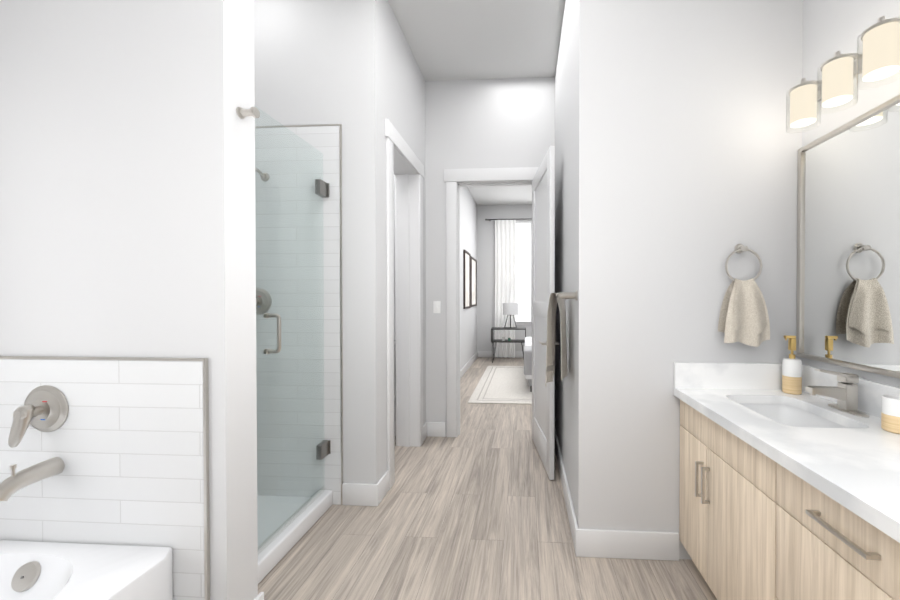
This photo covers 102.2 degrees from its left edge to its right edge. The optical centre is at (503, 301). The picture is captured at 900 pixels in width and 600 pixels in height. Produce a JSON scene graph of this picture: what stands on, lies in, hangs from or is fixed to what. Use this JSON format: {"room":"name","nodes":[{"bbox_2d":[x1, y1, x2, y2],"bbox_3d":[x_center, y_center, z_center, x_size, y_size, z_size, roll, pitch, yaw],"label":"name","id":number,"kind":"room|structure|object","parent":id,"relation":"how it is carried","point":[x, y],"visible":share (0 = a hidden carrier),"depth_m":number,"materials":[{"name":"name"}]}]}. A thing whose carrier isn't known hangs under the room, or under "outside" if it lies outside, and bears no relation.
{"room":"bathroom","nodes":[
{"label":"bathroom","id":0,"kind":"room"},
{"bbox_2d":[0,0,257,599],"bbox_3d":[-1.566,-0.386,1.403,1.130,3.430,0.150,0,1,3],"label":"wall","id":1,"kind":"structure","parent":0,"point":[127,184],"depth_m":1.32,"materials":[{"name":"grey paint"}]},
{"bbox_2d":[236,107,259,118],"bbox_3d":[-0.970,-0.716,1.366,0.064,0.040,0.040,0,1,3],"label":"robe hook","id":2,"kind":"object","parent":1,"relation":"attached to","point":[254,112],"visible":1,"depth_m":1.36,"materials":[{"name":"silver metal"}]},
{"bbox_2d":[254,592,263,599],"bbox_3d":[-0.994,1.259,1.385,0.016,0.140,0.182,0,1,3],"label":"baseboard","id":3,"kind":"structure","parent":1,"relation":"attached to","point":[260,595],"depth_m":1.46,"materials":[{"name":"white paint"}]},
{"bbox_2d":[254,0,383,483],"bbox_3d":[-1.447,-0.396,2.413,1.250,3.430,0.120,0,1,3],"label":"wall","id":4,"kind":"structure","parent":0,"point":[317,62],"depth_m":2.33,"materials":[{"name":"grey paint"}]},
{"bbox_2d":[342,483,378,505],"bbox_3d":[-0.929,1.250,2.330,0.236,0.140,0.016,0,1,3],"label":"baseboard","id":5,"kind":"structure","parent":4,"relation":"attached to","point":[358,494],"depth_m":2.32,"materials":[{"name":"white paint"}]},
{"bbox_2d":[382,0,389,473],"bbox_3d":[-0.910,-0.397,2.512,0.190,3.430,0.140,0,1,3],"label":"wall","id":6,"kind":"structure","parent":0,"point":[385,59],"depth_m":2.48,"materials":[{"name":"grey paint"}]},
{"bbox_2d":[377,470,388,503],"bbox_3d":[-0.813,1.250,2.422,0.016,0.140,0.182,0,1,3],"label":"baseboard","id":7,"kind":"structure","parent":6,"relation":"attached to","point":[383,482],"depth_m":2.41,"materials":[{"name":"white paint"}]},
{"bbox_2d":[390,6,417,156],"bbox_3d":[-0.886,-1.633,2.907,0.190,0.965,0.675,0,1,3],"label":"wall","id":8,"kind":"structure","parent":0,"point":[403,92],"depth_m":2.85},
{"bbox_2d":[418,66,425,424],"bbox_3d":[-0.860,-0.405,3.373,0.190,3.430,0.235,0,1,3],"label":"wall","id":9,"kind":"structure","parent":0,"point":[421,118],"depth_m":3.41,"materials":[{"name":"grey paint"}]},
{"bbox_2d":[385,119,423,489],"bbox_3d":[-0.886,0.030,2.923,0.238,2.570,0.875,0,1,3],"label":"door frame","id":10,"kind":"structure","parent":9,"relation":"attached to","point":[404,165],"depth_m":3.24,"materials":[{"name":"white paint"}]},
{"bbox_2d":[423,422,426,441],"bbox_3d":[-0.755,1.240,3.421,0.016,0.140,0.157,0,1,3],"label":"baseboard","id":11,"kind":"structure","parent":9,"relation":"attached to","point":[424,431],"depth_m":3.41,"materials":[{"name":"white paint"}]},
{"bbox_2d":[460,187,476,369],"bbox_3d":[-0.794,-0.428,5.936,0.120,3.430,4.650,0,1,3],"label":"wall","id":12,"kind":"structure","parent":0,"point":[468,243],"depth_m":6.76,"materials":[{"name":"grey paint"}]},
{"bbox_2d":[463,250,470,308],"bbox_3d":[-0.678,-0.390,6.630,0.030,1.040,0.650,0,1,3],"label":"picture frame","id":13,"kind":"object","parent":12,"relation":"attached to","point":[466,280],"visible":1,"depth_m":6.57,"materials":[{"name":"brown"}]},
{"bbox_2d":[460,351,477,378],"bbox_3d":[-0.730,1.217,5.897,0.016,0.140,4.510,0,1,3],"label":"baseboard","id":14,"kind":"structure","parent":12,"relation":"attached to","point":[467,366],"depth_m":6.79,"materials":[{"name":"white paint"}]},
{"bbox_2d":[471,256,476,306],"bbox_3d":[-0.630,-0.393,7.454,0.030,0.990,0.760,0,1,3],"label":"picture frame","id":15,"kind":"object","parent":12,"relation":"attached to","point":[473,282],"visible":0.81,"depth_m":7.46,"materials":[{"name":"brown"}]},
{"bbox_2d":[394,77,554,435],"bbox_3d":[-0.759,-0.406,3.545,2.490,3.430,0.120,0,1,3],"label":"wall","id":16,"kind":"structure","parent":0,"point":[439,127],"depth_m":3.45,"materials":[{"name":"grey paint"}]},
{"bbox_2d":[427,422,445,436],"bbox_3d":[-0.653,1.240,3.486,0.179,0.140,0.016,0,1,3],"label":"baseboard","id":17,"kind":"structure","parent":16,"relation":"attached to","point":[436,429],"depth_m":3.48,"materials":[{"name":"white paint"}]},
{"bbox_2d":[433,301,440,312],"bbox_3d":[-0.649,0.056,3.475,0.070,0.117,0.014,0,1,3],"label":"switch plate","id":18,"kind":"object","parent":16,"relation":"attached to","point":[436,306],"visible":1,"depth_m":3.48,"materials":[{"name":"white plastic"}]},
{"bbox_2d":[444,167,538,436],"bbox_3d":[-0.071,0.022,3.508,1.000,2.575,0.168,0,1,3],"label":"door frame","id":19,"kind":"structure","parent":16,"relation":"attached to","point":[455,180],"depth_m":3.45,"materials":[{"name":"white paint"}]},
{"bbox_2d":[532,146,558,479],"bbox_3d":[0.316,0.085,3.026,0.132,2.434,0.815,0,1,-5],"label":"bedroom door","id":20,"kind":"structure","parent":16,"relation":"in","point":[543,234],"depth_m":2.91,"materials":[{"name":"white paint"}]},
{"bbox_2d":[388,0,564,204],"bbox_3d":[0.801,-2.149,3.327,5.970,0.060,9.640,0,1,3],"label":"ceiling","id":21,"kind":"structure","parent":0,"point":[468,39],"depth_m":2.92,"materials":[{"name":"grey paint"}]},
{"bbox_2d":[258,357,716,599],"bbox_3d":[0.801,1.341,3.359,5.970,0.060,9.640,0,1,3],"label":"floor","id":22,"kind":"structure","parent":0,"point":[475,509],"depth_m":1.98,"materials":[{"name":"brown wood"}]},
{"bbox_2d":[0,540,172,599],"bbox_3d":[-1.690,1.114,0.566,0.957,0.445,1.536,0,1,3],"label":"bathtub","id":23,"kind":"object","parent":22,"relation":"on","point":[31,570],"visible":1,"depth_m":1.23,"materials":[{"name":"white ceramic"}]},
{"bbox_2d":[257,490,332,583],"bbox_3d":[-1.610,1.274,1.937,0.958,0.100,0.856,0,1,3],"label":"shower pan","id":24,"kind":"object","parent":22,"relation":"on","point":[275,551],"visible":0.23,"depth_m":2.06,"materials":[{"name":"white plastic"}]},
{"bbox_2d":[394,340,395,398],"bbox_3d":[-1.272,0.846,3.098,0.470,0.935,0.825,0,1,3],"label":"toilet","id":25,"kind":"object","parent":22,"relation":"on","point":[394,373],"depth_m":3.39,"materials":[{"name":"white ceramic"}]},
{"bbox_2d":[468,366,531,403],"bbox_3d":[0.807,1.281,5.763,2.400,0.013,2.500,0,1,3],"label":"bedroom rug","id":26,"kind":"object","parent":22,"relation":"on","point":[503,385],"visible":0.38,"depth_m":5.35,"materials":[{"name":"white fabric"}]},
{"bbox_2d":[524,337,531,391],"bbox_3d":[1.381,0.655,6.013,2.085,1.238,2.140,0,1,3],"label":"bed","id":27,"kind":"object","parent":26,"relation":"on","point":[528,359],"visible":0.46,"depth_m":5.02,"materials":[{"name":"grey fabric"}]},
{"bbox_2d":[491,327,525,362],"bbox_3d":[0.102,0.918,7.564,0.720,0.714,0.400,0,1,3],"label":"nightstand","id":28,"kind":"object","parent":22,"relation":"on","point":[504,340],"visible":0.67,"depth_m":7.46,"materials":[{"name":"black metal"}]},
{"bbox_2d":[503,303,517,327],"bbox_3d":[0.137,0.296,7.556,0.330,0.527,0.330,0,1,3],"label":"table lamp","id":29,"kind":"object","parent":28,"relation":"on","point":[510,309],"visible":1,"depth_m":7.42,"materials":[{"name":"white metal"}]},
{"bbox_2d":[674,362,899,599],"bbox_3d":[1.093,0.832,0.431,0.620,1.013,2.798,0,1,3],"label":"bathroom vanity","id":30,"kind":"object","parent":22,"relation":"on","point":[783,495],"visible":1,"depth_m":1.22,"materials":[{"name":"brown wood"}]},
{"bbox_2d":[782,335,801,394],"bbox_3d":[1.384,0.302,1.730,0.074,0.276,0.074,0,1,3],"label":"soap dispenser","id":31,"kind":"object","parent":30,"relation":"on","point":[791,374],"visible":1,"depth_m":1.71,"materials":[{"name":"white ceramic"}]},
{"bbox_2d":[806,368,869,416],"bbox_3d":[1.330,0.359,1.461,0.177,0.167,0.164,0,1,3],"label":"faucet","id":32,"kind":"object","parent":30,"relation":"on","point":[844,392],"visible":1,"depth_m":1.44,"materials":[{"name":"silver metal"}]},
{"bbox_2d":[881,394,899,433],"bbox_3d":[1.348,0.387,1.232,0.078,0.116,0.078,0,1,3],"label":"tumbler","id":33,"kind":"object","parent":30,"relation":"on","point":[890,413],"visible":1,"depth_m":1.22,"materials":[{"name":"white ceramic"}]},
{"bbox_2d":[477,205,531,351],"bbox_3d":[1.669,-0.448,8.060,4.790,3.430,0.120,0,1,3],"label":"wall","id":34,"kind":"structure","parent":0,"point":[485,276],"depth_m":8.12,"materials":[{"name":"grey paint"}]},
{"bbox_2d":[478,351,522,357],"bbox_3d":[1.665,1.197,8.007,4.550,0.140,0.016,0,1,3],"label":"baseboard","id":35,"kind":"structure","parent":34,"relation":"attached to","point":[518,354],"depth_m":8.11,"materials":[{"name":"white paint"}]},
{"bbox_2d":[485,218,531,220],"bbox_3d":[0.625,-1.823,7.996,2.087,0.040,0.105,0,1,3],"label":"curtain rod","id":36,"kind":"object","parent":34,"relation":"attached to","point":[507,219],"visible":0.44,"depth_m":7.99,"materials":[{"name":"black metal"}]},
{"bbox_2d":[495,220,515,357],"bbox_3d":[0.029,-0.281,8.012,0.479,3.060,0.056,0,1,3],"label":"sheer curtain","id":37,"kind":"object","parent":36,"relation":"hanging from","point":[505,261],"visible":0.88,"depth_m":8.01,"materials":[{"name":"white fabric"}]},
{"bbox_2d":[494,219,531,324],"bbox_3d":[0.611,-0.653,8.037,1.680,2.380,0.045,0,1,3],"label":"bedroom window","id":38,"kind":"structure","parent":34,"relation":"in","point":[523,266],"depth_m":8.06,"materials":[{"name":"white glass"}]},
{"bbox_2d":[554,0,802,559],"bbox_3d":[1.047,-0.398,2.662,1.220,3.430,1.670,0,1,3],"label":"wall block","id":39,"kind":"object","parent":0,"point":[677,146],"visible":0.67,"depth_m":1.84,"materials":[{"name":"grey paint"}]},
{"bbox_2d":[545,291,577,385],"bbox_3d":[0.327,0.213,2.199,0.164,0.548,0.560,0,1,3],"label":"towel bar","id":40,"kind":"object","parent":39,"relation":"attached to","point":[560,298],"visible":1,"depth_m":2.15,"materials":[{"name":"grey fabric"}]},
{"bbox_2d":[554,425,577,549],"bbox_3d":[0.426,1.247,2.654,0.016,0.140,1.550,0,1,3],"label":"baseboard","id":41,"kind":"structure","parent":39,"relation":"attached to","point":[570,509],"depth_m":2.30,"materials":[{"name":"white paint"}]},
{"bbox_2d":[575,529,678,560],"bbox_3d":[0.634,1.255,1.857,0.524,0.140,0.016,0,1,3],"label":"baseboard","id":42,"kind":"structure","parent":39,"relation":"attached to","point":[628,544],"depth_m":1.85,"materials":[{"name":"white paint"}]},
{"bbox_2d":[718,244,769,346],"bbox_3d":[1.187,-0.036,1.776,0.216,0.507,0.091,0,1,3],"label":"towel ring","id":43,"kind":"object","parent":39,"relation":"attached to","point":[743,317],"visible":1,"depth_m":1.76,"materials":[{"name":"beige fabric"}]},
{"bbox_2d":[800,0,899,386],"bbox_3d":[1.453,-0.375,0.199,0.120,3.430,3.200,0,1,3],"label":"wall","id":44,"kind":"structure","parent":0,"point":[831,28],"depth_m":1.57,"materials":[{"name":"grey paint"}]},
{"bbox_2d":[786,16,899,133],"bbox_3d":[1.354,-0.880,1.333,0.209,0.224,0.740,0,1,3],"label":"sconce","id":45,"kind":"object","parent":44,"relation":"attached to","point":[878,58],"visible":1,"depth_m":1.38,"materials":[{"name":"white glass"}]},
{"bbox_2d":[796,94,899,378],"bbox_3d":[1.405,-0.229,0.625,0.025,1.030,2.342,0,1,3],"label":"vanity mirror","id":46,"kind":"object","parent":44,"relation":"attached to","point":[848,261],"visible":1,"depth_m":1.50,"materials":[{"name":"silver metal"}]},
{"bbox_3d":[-2.205,-0.384,1.190,0.120,3.430,4.990,0,1,3],"label":"wall","id":47,"kind":"structure","parent":0,"visible":0},
{"bbox_2d":[0,356,209,599],"bbox_3d":[-1.589,0.767,1.334,1.035,1.124,0.012,0,1,3],"label":"wall tile","id":48,"kind":"structure","parent":47,"relation":"attached to","point":[127,442],"depth_m":1.29,"materials":[{"name":"white tile"}]},
{"bbox_2d":[0,457,64,500],"bbox_3d":[-1.661,0.610,1.249,0.064,0.111,0.169,0,1,3],"label":"tub spout","id":49,"kind":"object","parent":48,"relation":"attached to","point":[14,482],"visible":1,"depth_m":1.24,"materials":[{"name":"silver metal"}]},
{"bbox_2d":[8,385,68,447],"bbox_3d":[-1.694,0.410,1.289,0.172,0.198,0.087,0,1,3],"label":"tub valve","id":50,"kind":"object","parent":48,"relation":"attached to","point":[44,408],"visible":1,"depth_m":1.31,"materials":[{"name":"silver metal"}]},
{"bbox_2d":[255,124,342,504],"bbox_3d":[-1.561,0.090,2.358,1.030,2.459,0.012,0,1,3],"label":"shower wall tile","id":51,"kind":"structure","parent":47,"relation":"attached to","point":[325,140],"depth_m":2.32,"materials":[{"name":"white tile"}]},
{"bbox_2d":[255,168,268,180],"bbox_3d":[-1.563,-0.775,2.233,0.104,0.131,0.226,0,1,3],"label":"shower head","id":52,"kind":"object","parent":51,"relation":"attached to","point":[265,176],"depth_m":2.33},
{"bbox_2d":[256,288,271,314],"bbox_3d":[-1.605,0.013,2.312,0.172,0.198,0.087,0,1,3],"label":"shower valve","id":53,"kind":"object","parent":51,"relation":"attached to","point":[260,302],"depth_m":2.34,"materials":[{"name":"silver metal"}]},
{"bbox_2d":[255,108,330,550],"bbox_3d":[-1.153,0.142,1.920,0.100,2.152,0.820,0,1,3],"label":"shower door","id":54,"kind":"structure","parent":51,"relation":"attached to","point":[323,449],"depth_m":1.99,"materials":[{"name":"clear glass"}]}
]}

